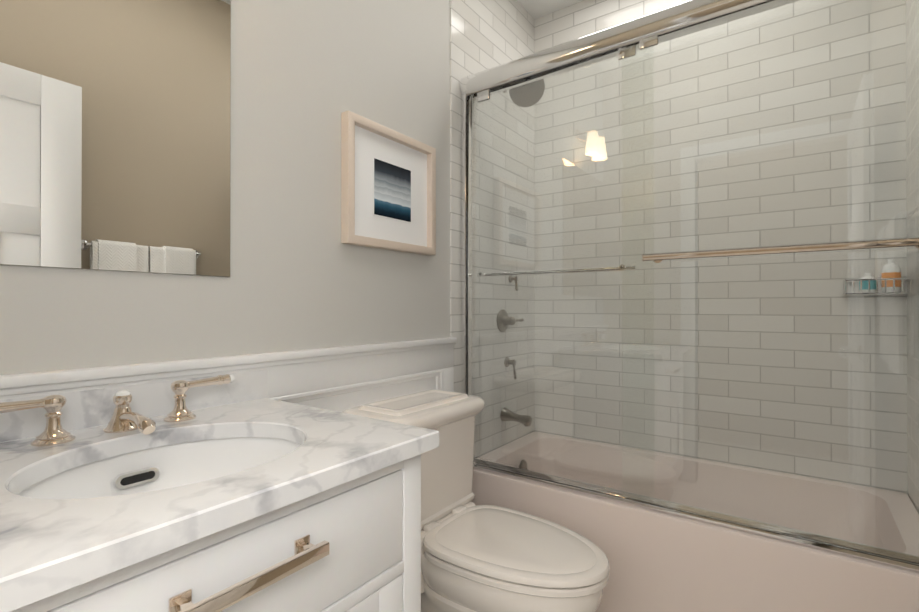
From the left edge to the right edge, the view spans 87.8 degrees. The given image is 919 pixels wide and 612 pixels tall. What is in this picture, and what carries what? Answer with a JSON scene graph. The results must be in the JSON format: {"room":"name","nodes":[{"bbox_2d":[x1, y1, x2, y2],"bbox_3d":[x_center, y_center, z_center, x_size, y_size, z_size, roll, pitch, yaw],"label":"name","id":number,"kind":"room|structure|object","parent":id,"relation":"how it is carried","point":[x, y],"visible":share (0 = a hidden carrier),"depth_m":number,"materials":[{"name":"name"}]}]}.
{"room":"bathroom","nodes":[
{"label":"bathroom","id":0,"kind":"room"},
{"bbox_2d":[0,0,449,374],"bbox_3d":[-0.607,-0.302,1.295,0.100,2.920,1.808,0,0,36],"label":"wall","id":1,"kind":"structure","parent":0,"point":[305,74],"depth_m":1.38,"materials":[{"name":"white paint"}]},
{"bbox_2d":[0,0,230,276],"bbox_3d":[-0.804,-0.499,0.926,0.006,0.847,0.737,0,0,36],"label":"mirror","id":2,"kind":"object","parent":1,"relation":"attached to","point":[114,135],"visible":1,"depth_m":1.02,"materials":[{"name":"mirror"}]},
{"bbox_2d":[0,337,456,442],"bbox_3d":[-0.521,0.643,1.293,0.036,1.030,1.710,0,0,36],"label":"trim","id":3,"kind":"structure","parent":1,"relation":"attached to","point":[341,379],"depth_m":1.42,"materials":[{"name":"white paint"}]},
{"bbox_2d":[341,110,435,255],"bbox_3d":[-0.235,-0.409,1.698,0.035,0.418,0.445,0,0,36],"label":"picture frame","id":4,"kind":"object","parent":1,"relation":"attached to","point":[388,188],"visible":0.98,"depth_m":1.67,"materials":[{"name":"brown wood"}]},
{"bbox_2d":[374,158,410,221],"bbox_3d":[-0.236,-0.408,1.704,0.001,0.191,0.187,0,0,36],"label":"art","id":5,"kind":"object","parent":4,"relation":"attached to","point":[392,179],"depth_m":1.70},
{"bbox_2d":[450,0,534,457],"bbox_3d":[0.176,-0.297,2.383,0.108,2.920,0.872,0,0,36],"label":"wall tile","id":6,"kind":"structure","parent":0,"point":[486,34],"depth_m":2.28,"materials":[{"name":"white tile"}]},
{"bbox_2d":[497,309,522,331],"bbox_3d":[0.214,0.067,2.281,0.069,0.102,0.239,0,0,36],"label":"shower valve","id":7,"kind":"object","parent":6,"relation":"attached to","point":[505,324],"depth_m":2.31,"materials":[{"name":"silver metal"}]},
{"bbox_2d":[504,357,516,379],"bbox_3d":[0.214,0.297,2.281,0.069,0.113,0.115,0,0,36],"label":"shower valve","id":8,"kind":"object","parent":6,"relation":"attached to","point":[506,363],"depth_m":2.35,"materials":[{"name":"silver metal"}]},
{"bbox_2d":[509,275,517,290],"bbox_3d":[0.231,-0.110,2.306,0.069,0.070,0.078,0,0,36],"label":"shower valve","id":9,"kind":"object","parent":6,"relation":"attached to","point":[516,277],"depth_m":2.38,"materials":[{"name":"silver metal"}]},
{"bbox_2d":[500,408,531,425],"bbox_3d":[0.277,0.534,2.303,0.151,0.071,0.068,0,0,36],"label":"tub spout","id":10,"kind":"object","parent":6,"relation":"attached to","point":[511,418],"depth_m":2.29,"materials":[{"name":"silver metal"}]},
{"bbox_2d":[503,79,544,106],"bbox_3d":[0.302,-1.039,2.295,0.202,0.132,0.147,0,0,36],"label":"shower head","id":11,"kind":"object","parent":6,"relation":"attached to","point":[529,93],"depth_m":2.29},
{"bbox_2d":[517,0,582,18],"bbox_3d":[0.838,-1.669,1.928,1.720,0.180,0.850,0,0,36],"label":"ceiling","id":12,"kind":"structure","parent":0,"point":[535,9],"depth_m":2.50,"materials":[{"name":"paint"}]},
{"bbox_2d":[534,0,906,493],"bbox_3d":[1.099,-0.298,2.195,1.612,2.920,0.105,0,0,36],"label":"wall tile","id":13,"kind":"structure","parent":0,"point":[573,22],"depth_m":2.06,"materials":[{"name":"white tile"}]},
{"bbox_2d":[842,259,911,294],"bbox_3d":[1.525,-0.106,1.750,0.184,0.127,0.121,0,0,36],"label":"basket","id":14,"kind":"object","parent":13,"relation":"attached to","point":[892,266],"depth_m":1.72,"materials":[{"name":"silver metal"}]},
{"bbox_2d":[906,0,918,513],"bbox_3d":[1.454,-0.301,1.399,0.108,2.920,0.775,0,0,36],"label":"wall tile","id":15,"kind":"structure","parent":0,"point":[915,219],"depth_m":1.65,"materials":[{"name":"white tile"}]},
{"bbox_3d":[0.208,1.186,0.537,2.300,0.060,3.830,0,0,36],"label":"floor","id":16,"kind":"structure","parent":0,"visible":0},
{"bbox_2d":[0,370,438,611],"bbox_3d":[-0.505,0.658,0.817,0.616,0.997,0.755,0,0,36],"label":"bathroom vanity","id":17,"kind":"object","parent":16,"relation":"on","point":[264,504],"visible":1,"depth_m":0.78,"materials":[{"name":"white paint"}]},
{"bbox_2d":[342,389,609,611],"bbox_3d":[0.063,0.738,1.483,0.798,0.842,0.492,0,0,36],"label":"toilet","id":18,"kind":"object","parent":16,"relation":"on","point":[483,558],"visible":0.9,"depth_m":1.39,"materials":[{"name":"white ceramic"}]},
{"bbox_2d":[471,431,918,611],"bbox_3d":[0.813,0.921,1.883,1.500,0.480,0.723,0,0,36],"label":"bathtub","id":19,"kind":"object","parent":16,"relation":"on","point":[659,561],"visible":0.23,"depth_m":1.61,"materials":[{"name":"beige ceramic"}]},
{"bbox_2d":[460,0,918,571],"bbox_3d":[0.629,-0.154,1.630,1.498,1.665,0.144,0,0,36],"label":"shower door","id":20,"kind":"structure","parent":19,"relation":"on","point":[624,40],"depth_m":1.57,"materials":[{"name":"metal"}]}
]}

